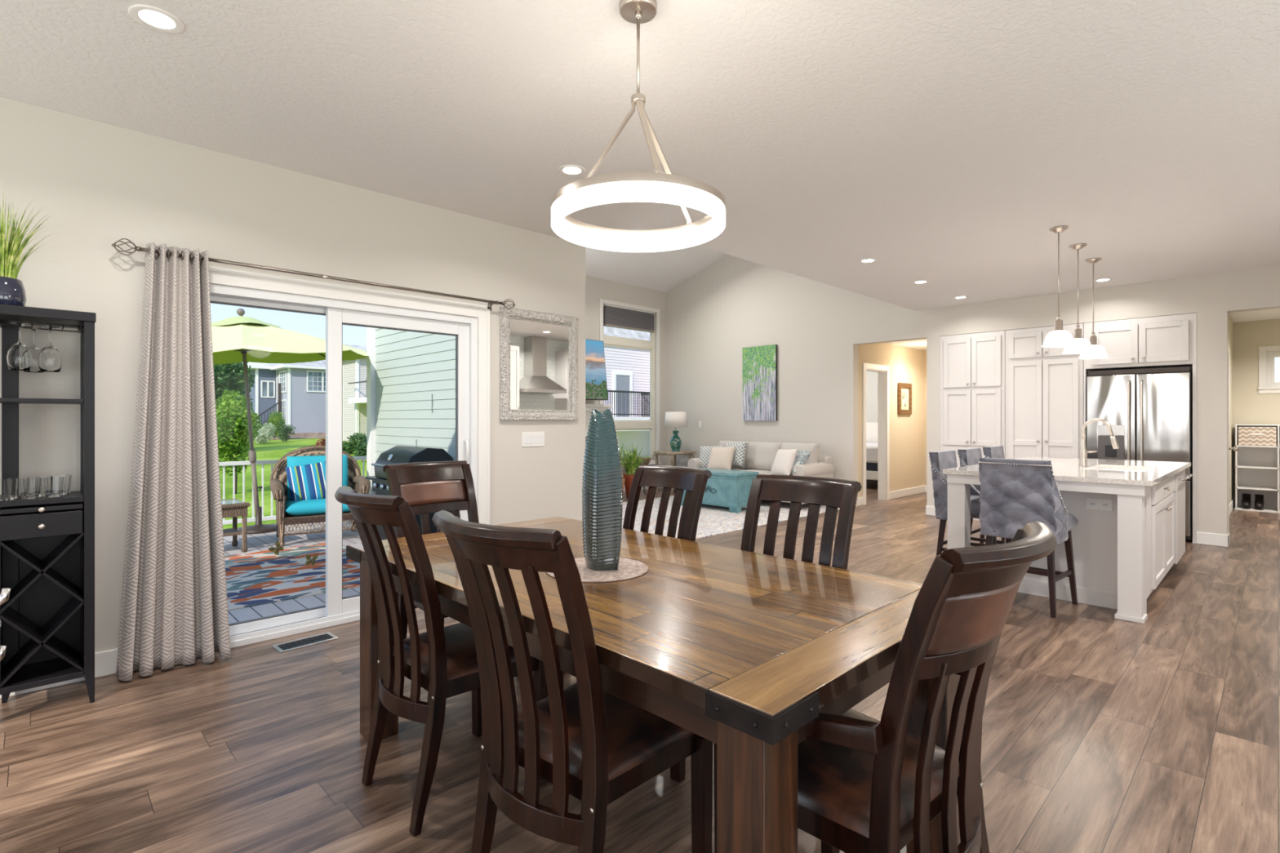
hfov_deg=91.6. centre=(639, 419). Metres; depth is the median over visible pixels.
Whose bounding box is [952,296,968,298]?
recessed light
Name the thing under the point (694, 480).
dining chair
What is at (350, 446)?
shrub
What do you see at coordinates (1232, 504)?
baseboard
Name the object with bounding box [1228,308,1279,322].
ceiling
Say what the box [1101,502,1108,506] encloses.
receptacle
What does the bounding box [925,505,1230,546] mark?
baseboard
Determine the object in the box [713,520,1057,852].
dining chair
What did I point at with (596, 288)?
wall
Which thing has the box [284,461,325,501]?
throw pillow
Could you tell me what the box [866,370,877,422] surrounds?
wall
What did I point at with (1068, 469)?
island countertop
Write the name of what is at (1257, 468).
shelving rack
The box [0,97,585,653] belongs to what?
wall
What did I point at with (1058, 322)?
socket
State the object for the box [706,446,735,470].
throw pillow
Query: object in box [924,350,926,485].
wall
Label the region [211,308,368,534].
patio umbrella
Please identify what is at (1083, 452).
base
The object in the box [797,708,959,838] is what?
seat cushion
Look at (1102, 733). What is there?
floor
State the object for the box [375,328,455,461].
wall
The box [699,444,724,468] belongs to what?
throw pillow
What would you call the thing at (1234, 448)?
door
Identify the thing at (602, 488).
vase
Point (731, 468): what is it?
seat cushion
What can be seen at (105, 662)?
baseboard
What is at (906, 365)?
wall
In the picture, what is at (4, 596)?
stand
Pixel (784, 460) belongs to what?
throw pillow
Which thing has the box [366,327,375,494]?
trim
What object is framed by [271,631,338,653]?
floor vent
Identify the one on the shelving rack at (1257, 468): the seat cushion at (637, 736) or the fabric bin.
the fabric bin
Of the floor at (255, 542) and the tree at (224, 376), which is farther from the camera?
the tree at (224, 376)
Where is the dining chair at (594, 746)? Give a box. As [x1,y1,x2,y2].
[431,510,712,852]
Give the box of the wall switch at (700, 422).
[698,421,702,427]
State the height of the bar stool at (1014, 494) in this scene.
1.017 m
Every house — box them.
[233,344,361,436]
[342,345,366,441]
[603,309,649,458]
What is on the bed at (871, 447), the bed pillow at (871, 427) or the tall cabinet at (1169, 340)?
the bed pillow at (871, 427)
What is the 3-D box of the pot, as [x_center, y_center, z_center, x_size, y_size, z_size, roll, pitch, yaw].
[-2.793,-0.552,2.724,0.154,0.134,0.154,0,0,-44]
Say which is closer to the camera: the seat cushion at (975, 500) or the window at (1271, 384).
the seat cushion at (975, 500)
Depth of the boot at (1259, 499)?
8.76 m
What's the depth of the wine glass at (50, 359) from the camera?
2.78 m
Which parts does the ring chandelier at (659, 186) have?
arm, stem, arm, arm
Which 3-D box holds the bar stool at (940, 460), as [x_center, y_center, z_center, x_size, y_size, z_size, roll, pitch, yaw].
[2.699,0.773,5.076,0.494,1.017,0.545,0,0,-44]
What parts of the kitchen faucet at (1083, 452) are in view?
spout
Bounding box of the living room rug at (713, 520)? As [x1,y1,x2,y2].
[622,495,839,539]
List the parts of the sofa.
arm, frame, arm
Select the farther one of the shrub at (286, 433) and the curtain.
the shrub at (286, 433)
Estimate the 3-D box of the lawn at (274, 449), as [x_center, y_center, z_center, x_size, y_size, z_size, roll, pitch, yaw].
[-13.493,1.414,49.678,170.000,0.971,170.000,0,0,-44]
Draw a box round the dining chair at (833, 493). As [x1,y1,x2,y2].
[670,474,862,782]
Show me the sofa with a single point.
(759, 456)
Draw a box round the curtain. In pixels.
[115,241,231,680]
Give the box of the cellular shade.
[603,304,654,332]
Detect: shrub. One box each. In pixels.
[253,422,276,444]
[266,409,286,439]
[275,422,296,441]
[315,437,325,445]
[342,432,366,453]
[354,441,366,462]
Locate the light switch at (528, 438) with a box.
[521,431,544,447]
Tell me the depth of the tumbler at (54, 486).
2.76 m
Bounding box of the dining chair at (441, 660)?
[334,485,548,836]
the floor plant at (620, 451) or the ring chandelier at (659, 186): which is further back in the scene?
the floor plant at (620, 451)
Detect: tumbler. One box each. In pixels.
[0,479,17,501]
[7,476,28,498]
[19,477,42,499]
[31,475,53,496]
[44,476,65,497]
[50,475,71,494]
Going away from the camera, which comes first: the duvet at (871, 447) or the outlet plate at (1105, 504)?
the outlet plate at (1105, 504)
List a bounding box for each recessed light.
[128,4,185,34]
[557,164,586,176]
[858,257,877,263]
[911,280,928,284]
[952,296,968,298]
[1093,278,1112,282]
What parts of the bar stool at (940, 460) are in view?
nailhead trim, leg, leg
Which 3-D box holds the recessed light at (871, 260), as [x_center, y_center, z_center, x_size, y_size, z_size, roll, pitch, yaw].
[2.127,-1.482,5.802,0.168,0.006,0.168,0,0,-44]
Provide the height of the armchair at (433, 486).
1.054 m
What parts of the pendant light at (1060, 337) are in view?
stem, lamp shade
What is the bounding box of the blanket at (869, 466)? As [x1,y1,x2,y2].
[866,462,877,471]
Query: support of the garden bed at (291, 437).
on the lawn at (274, 449)
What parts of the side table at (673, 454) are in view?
leg, leg, leg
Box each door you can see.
[209,283,477,648]
[1227,351,1239,533]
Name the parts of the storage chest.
moulding, lid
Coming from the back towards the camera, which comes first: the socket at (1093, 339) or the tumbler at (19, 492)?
the socket at (1093, 339)
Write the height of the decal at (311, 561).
0.080 m
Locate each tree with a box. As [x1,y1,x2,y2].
[213,361,255,412]
[215,389,262,493]
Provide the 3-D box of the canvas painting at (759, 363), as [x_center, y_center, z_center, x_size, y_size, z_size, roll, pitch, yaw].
[1.972,-0.600,10.265,0.046,1.230,0.656,0,0,-44]
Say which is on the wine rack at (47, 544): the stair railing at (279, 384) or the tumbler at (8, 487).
the tumbler at (8, 487)
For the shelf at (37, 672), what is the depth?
2.77 m
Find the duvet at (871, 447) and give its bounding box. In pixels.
[866,442,877,462]
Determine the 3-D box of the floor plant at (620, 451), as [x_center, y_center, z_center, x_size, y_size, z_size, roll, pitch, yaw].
[-0.409,0.758,9.728,0.694,1.043,0.882,0,0,33]
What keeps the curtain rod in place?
attached to the wall at (105, 184)
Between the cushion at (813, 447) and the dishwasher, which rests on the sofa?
the cushion at (813, 447)
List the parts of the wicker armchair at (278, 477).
panel, leg, arm, leg, panel, panel, arm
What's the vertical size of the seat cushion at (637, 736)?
0.050 m
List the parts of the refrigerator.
dispenser panel, door, handle, handle, door, freezer drawer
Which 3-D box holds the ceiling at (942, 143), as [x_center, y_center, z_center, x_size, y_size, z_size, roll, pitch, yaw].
[1.698,-1.545,2.736,11.250,0.120,6.950,0,0,-44]
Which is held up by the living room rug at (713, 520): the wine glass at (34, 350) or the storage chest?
the storage chest
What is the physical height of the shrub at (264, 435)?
1.379 m
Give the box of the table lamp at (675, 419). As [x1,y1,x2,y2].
[663,408,687,451]
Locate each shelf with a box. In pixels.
[0,397,84,404]
[0,490,84,507]
[0,657,84,694]
[222,528,241,537]
[365,475,375,479]
[585,404,612,407]
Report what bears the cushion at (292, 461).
on the seat cushion at (317, 506)
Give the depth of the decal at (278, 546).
3.74 m
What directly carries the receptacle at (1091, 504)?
attached to the outlet plate at (1105, 504)
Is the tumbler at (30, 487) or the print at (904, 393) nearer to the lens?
the tumbler at (30, 487)
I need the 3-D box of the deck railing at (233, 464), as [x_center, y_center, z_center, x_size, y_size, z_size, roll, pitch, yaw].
[-5.951,0.907,7.256,7.430,0.985,0.130,0,0,-44]
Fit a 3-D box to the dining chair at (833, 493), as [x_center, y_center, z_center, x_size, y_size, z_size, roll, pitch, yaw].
[0.489,0.755,2.284,0.474,1.054,0.638,0,0,43]
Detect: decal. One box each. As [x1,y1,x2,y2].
[268,541,284,555]
[305,554,317,565]
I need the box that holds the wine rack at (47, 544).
[0,304,96,703]
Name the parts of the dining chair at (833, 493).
leg, post, rail, post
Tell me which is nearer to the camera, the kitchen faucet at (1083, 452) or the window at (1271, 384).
the kitchen faucet at (1083, 452)
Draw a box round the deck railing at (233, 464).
[218,450,366,524]
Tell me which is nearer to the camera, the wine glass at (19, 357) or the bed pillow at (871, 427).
the wine glass at (19, 357)
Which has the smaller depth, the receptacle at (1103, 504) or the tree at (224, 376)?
the receptacle at (1103, 504)
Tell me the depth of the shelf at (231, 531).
6.62 m
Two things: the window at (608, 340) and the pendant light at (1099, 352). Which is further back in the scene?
the window at (608, 340)
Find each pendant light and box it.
[1041,225,1075,347]
[1062,243,1093,354]
[1079,257,1108,359]
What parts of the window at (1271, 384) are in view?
sill, frame, sash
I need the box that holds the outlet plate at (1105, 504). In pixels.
[1085,497,1112,511]
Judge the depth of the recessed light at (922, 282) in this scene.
6.70 m
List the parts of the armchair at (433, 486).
post, rail, seat frame, rail, post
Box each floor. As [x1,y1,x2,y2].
[0,479,1279,852]
[223,520,361,623]
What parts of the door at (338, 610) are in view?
sash, sash, handle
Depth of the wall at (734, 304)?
9.28 m
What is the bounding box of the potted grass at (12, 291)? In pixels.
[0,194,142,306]
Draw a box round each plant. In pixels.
[618,438,634,497]
[619,442,654,499]
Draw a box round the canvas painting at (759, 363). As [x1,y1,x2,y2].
[742,344,777,420]
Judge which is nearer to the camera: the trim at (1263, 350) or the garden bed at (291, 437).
the trim at (1263, 350)
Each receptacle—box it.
[1088,502,1096,506]
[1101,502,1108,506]
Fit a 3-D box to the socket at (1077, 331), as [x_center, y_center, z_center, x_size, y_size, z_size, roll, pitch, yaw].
[3.725,-0.745,5.290,0.060,0.120,0.060,0,0,-44]
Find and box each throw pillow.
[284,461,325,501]
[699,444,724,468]
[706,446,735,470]
[726,441,746,466]
[770,448,797,475]
[791,450,810,473]
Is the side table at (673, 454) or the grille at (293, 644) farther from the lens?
the side table at (673, 454)
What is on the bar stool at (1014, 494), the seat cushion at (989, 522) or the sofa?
the seat cushion at (989, 522)
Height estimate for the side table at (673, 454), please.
0.724 m
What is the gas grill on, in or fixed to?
on the floor at (255, 542)
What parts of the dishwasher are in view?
panel, handle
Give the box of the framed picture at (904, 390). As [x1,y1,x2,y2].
[897,382,911,414]
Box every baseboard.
[0,486,663,698]
[857,485,926,506]
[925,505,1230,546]
[1229,497,1235,515]
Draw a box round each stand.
[0,587,10,661]
[636,457,651,495]
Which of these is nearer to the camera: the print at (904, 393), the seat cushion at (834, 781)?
the seat cushion at (834, 781)
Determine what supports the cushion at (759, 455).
on the sofa
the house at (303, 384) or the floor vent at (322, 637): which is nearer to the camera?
the floor vent at (322, 637)
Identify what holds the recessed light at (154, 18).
in the ceiling at (942, 143)
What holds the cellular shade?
attached to the wall at (596, 288)
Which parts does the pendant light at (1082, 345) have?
stem, lamp shade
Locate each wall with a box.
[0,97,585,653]
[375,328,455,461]
[585,275,666,477]
[666,254,1279,534]
[857,342,924,500]
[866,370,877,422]
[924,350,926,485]
[1227,312,1279,503]
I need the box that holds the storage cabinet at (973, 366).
[940,330,1005,520]
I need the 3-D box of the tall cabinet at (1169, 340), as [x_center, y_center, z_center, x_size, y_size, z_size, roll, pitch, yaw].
[5.607,0.087,6.959,0.656,2.385,0.965,0,0,-44]
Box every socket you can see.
[1054,315,1063,330]
[1074,324,1082,338]
[1089,333,1097,345]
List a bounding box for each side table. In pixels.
[221,498,250,551]
[652,450,695,493]
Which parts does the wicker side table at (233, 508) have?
glass, leg, leg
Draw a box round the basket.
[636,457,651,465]
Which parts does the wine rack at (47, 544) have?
corner post, drawer, knob, panel, corner post, corner post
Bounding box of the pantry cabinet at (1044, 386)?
[1005,323,1083,458]
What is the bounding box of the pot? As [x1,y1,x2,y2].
[0,275,26,306]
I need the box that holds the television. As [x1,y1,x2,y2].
[585,338,608,400]
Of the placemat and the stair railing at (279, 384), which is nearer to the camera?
the placemat
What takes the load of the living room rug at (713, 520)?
on the floor at (1102, 733)
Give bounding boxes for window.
[599,298,662,469]
[1257,351,1279,389]
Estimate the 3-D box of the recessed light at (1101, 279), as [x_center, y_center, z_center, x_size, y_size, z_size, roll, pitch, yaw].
[4.916,-1.482,6.604,0.168,0.006,0.168,0,0,-44]
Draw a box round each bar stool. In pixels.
[928,450,996,555]
[956,448,1004,543]
[977,457,1079,617]
[982,445,1004,541]
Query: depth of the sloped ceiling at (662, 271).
10.57 m
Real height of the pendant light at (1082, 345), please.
0.912 m
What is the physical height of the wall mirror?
0.860 m
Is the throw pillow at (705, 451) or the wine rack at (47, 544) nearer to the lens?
the wine rack at (47, 544)
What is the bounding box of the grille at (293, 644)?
[278,634,332,649]
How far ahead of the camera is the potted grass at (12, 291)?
2.71 m
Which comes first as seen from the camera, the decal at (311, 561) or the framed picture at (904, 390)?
the decal at (311, 561)
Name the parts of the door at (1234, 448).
knob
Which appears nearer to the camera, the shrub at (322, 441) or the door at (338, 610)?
the door at (338, 610)
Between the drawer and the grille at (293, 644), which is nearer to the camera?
the drawer
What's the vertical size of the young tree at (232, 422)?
2.614 m
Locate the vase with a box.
[581,408,622,570]
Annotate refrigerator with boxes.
[1086,366,1192,539]
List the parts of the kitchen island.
post, trim, post, door, drawer, door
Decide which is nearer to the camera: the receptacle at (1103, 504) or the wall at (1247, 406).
the receptacle at (1103, 504)
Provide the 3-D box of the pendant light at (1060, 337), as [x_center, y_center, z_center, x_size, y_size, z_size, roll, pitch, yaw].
[3.240,-1.029,4.814,0.224,0.912,0.224,0,0,-44]
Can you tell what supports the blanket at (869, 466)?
on the bed at (871, 447)
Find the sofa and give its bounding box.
[687,440,834,510]
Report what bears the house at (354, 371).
on the lawn at (274, 449)
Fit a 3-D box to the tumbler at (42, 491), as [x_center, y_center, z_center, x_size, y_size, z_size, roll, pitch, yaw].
[-2.691,0.299,2.802,0.070,0.088,0.071,0,0,-44]
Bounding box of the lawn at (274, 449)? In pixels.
[218,436,649,528]
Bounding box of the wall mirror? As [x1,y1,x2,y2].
[499,306,577,420]
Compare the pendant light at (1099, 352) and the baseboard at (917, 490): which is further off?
the baseboard at (917, 490)
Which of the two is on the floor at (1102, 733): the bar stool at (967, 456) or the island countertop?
the bar stool at (967, 456)
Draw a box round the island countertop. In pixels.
[942,456,1191,486]
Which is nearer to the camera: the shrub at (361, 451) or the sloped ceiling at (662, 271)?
the sloped ceiling at (662, 271)
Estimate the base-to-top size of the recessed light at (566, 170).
0.006 m
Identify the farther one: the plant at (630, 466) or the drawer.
the plant at (630, 466)
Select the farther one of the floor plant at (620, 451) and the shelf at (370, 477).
the floor plant at (620, 451)
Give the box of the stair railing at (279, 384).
[255,382,280,437]
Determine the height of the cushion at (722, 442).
0.455 m
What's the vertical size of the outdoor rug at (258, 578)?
0.008 m
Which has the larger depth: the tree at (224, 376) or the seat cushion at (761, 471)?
the tree at (224, 376)
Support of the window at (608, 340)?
attached to the wall at (596, 288)
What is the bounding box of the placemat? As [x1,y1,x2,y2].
[546,557,648,582]
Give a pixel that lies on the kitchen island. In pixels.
(1122, 554)
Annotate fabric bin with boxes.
[1238,426,1276,446]
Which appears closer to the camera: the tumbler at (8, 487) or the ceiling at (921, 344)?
the tumbler at (8, 487)
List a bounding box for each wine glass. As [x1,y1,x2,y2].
[6,321,32,370]
[23,325,44,372]
[37,324,62,372]
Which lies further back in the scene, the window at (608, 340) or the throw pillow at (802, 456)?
the window at (608, 340)
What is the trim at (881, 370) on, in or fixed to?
attached to the wall at (906, 365)
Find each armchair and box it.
[270,445,370,546]
[382,460,479,639]
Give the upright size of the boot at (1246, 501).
0.200 m
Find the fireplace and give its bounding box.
[585,404,612,447]
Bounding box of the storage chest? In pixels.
[680,467,759,512]
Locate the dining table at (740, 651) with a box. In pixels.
[346,516,960,852]
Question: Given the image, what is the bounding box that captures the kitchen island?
[946,468,1174,623]
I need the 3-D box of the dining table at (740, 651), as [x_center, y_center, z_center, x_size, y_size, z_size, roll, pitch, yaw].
[-0.101,0.895,2.181,1.084,0.770,2.060,0,0,-44]
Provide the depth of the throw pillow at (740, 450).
9.79 m
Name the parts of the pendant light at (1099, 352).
stem, lamp shade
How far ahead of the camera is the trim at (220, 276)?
4.24 m
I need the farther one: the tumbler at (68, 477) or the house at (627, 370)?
the house at (627, 370)
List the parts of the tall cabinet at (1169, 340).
door, door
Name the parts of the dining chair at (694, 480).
leg, post, rail, post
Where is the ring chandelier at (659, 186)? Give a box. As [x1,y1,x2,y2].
[551,0,725,252]
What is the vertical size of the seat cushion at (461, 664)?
0.050 m
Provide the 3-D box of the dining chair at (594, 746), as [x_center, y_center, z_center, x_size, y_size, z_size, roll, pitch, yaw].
[-0.184,0.755,1.609,0.474,1.054,0.638,0,0,41]
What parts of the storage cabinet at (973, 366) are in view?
door, door, door, door, door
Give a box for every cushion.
[284,498,350,515]
[286,454,348,499]
[393,622,531,680]
[517,682,693,782]
[718,440,749,469]
[730,467,745,470]
[740,469,770,474]
[745,441,782,471]
[780,442,818,463]
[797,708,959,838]
[942,495,980,519]
[979,512,1079,531]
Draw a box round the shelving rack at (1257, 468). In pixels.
[1234,424,1279,513]
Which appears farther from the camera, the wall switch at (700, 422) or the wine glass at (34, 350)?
the wall switch at (700, 422)
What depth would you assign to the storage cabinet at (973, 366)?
7.94 m
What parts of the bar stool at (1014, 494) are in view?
leg, leg, nailhead trim, leg, leg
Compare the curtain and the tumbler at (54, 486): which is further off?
the curtain
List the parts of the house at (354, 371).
deck railing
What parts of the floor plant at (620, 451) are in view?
pot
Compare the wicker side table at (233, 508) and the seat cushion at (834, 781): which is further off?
the wicker side table at (233, 508)
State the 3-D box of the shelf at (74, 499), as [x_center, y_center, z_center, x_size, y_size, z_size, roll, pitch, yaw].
[-2.703,0.356,2.808,0.274,0.024,0.306,0,0,-44]
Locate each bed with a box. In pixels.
[253,436,325,440]
[866,442,877,479]
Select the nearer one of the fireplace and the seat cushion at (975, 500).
the seat cushion at (975, 500)
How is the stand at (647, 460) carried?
on the floor at (1102, 733)
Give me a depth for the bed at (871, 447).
11.43 m
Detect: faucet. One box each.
[1079,417,1119,466]
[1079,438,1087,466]
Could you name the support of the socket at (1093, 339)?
attached to the pendant light at (1099, 352)
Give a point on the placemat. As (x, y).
(628, 569)
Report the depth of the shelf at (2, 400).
2.73 m
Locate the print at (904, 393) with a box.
[902,391,906,406]
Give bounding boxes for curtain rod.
[111,238,515,311]
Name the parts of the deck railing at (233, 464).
rail, rail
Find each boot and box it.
[1241,493,1251,509]
[1254,493,1264,510]
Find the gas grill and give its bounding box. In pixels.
[365,445,453,540]
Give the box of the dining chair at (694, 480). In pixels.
[560,465,711,688]
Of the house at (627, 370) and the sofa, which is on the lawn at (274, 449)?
the house at (627, 370)
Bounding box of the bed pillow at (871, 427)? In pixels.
[866,422,877,442]
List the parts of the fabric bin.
handle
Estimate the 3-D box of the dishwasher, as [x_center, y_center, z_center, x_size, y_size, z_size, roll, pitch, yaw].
[4.599,0.797,5.264,0.665,0.745,0.076,0,0,-44]
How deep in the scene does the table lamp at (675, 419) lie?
10.91 m
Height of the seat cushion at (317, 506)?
0.160 m
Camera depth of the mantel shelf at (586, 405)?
10.35 m
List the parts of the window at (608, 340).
sash, sash, sash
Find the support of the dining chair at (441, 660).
on the floor at (1102, 733)
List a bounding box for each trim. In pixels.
[208,266,489,524]
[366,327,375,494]
[416,394,432,446]
[862,362,889,505]
[1258,345,1279,393]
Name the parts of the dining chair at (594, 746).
post, rail, rail, post, seat frame, leg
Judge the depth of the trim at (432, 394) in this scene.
6.95 m
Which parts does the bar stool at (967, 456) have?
leg, leg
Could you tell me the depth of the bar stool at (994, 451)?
6.10 m
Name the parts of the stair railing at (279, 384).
handrail, newel post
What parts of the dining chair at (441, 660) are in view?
rail, post, rail, post, seat frame, leg, leg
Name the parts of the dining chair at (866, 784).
leg, leg, armrest, seat frame, post, rail, rail, post, rail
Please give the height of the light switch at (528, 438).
0.114 m
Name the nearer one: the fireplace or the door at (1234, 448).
the door at (1234, 448)
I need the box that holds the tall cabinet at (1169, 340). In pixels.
[1083,312,1196,543]
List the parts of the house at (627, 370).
door casing, balcony door, balcony railing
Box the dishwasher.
[1173,469,1192,564]
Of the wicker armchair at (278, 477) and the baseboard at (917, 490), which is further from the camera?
the baseboard at (917, 490)
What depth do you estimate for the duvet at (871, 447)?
11.44 m
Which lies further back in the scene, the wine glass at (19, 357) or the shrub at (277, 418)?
the shrub at (277, 418)
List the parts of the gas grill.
knob, lid handle, knob, lid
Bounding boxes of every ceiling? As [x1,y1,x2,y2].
[0,0,1279,311]
[585,227,727,292]
[885,338,926,351]
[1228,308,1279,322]
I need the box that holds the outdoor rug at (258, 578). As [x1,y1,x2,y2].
[224,542,359,610]
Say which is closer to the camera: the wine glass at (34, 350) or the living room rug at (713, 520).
the wine glass at (34, 350)
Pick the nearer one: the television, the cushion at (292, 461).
the cushion at (292, 461)
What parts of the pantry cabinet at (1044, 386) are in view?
door, door, door, door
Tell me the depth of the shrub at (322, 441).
25.76 m
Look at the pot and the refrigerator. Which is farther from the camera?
the refrigerator
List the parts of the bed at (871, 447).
frame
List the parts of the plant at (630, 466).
pot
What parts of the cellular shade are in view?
rail, head rail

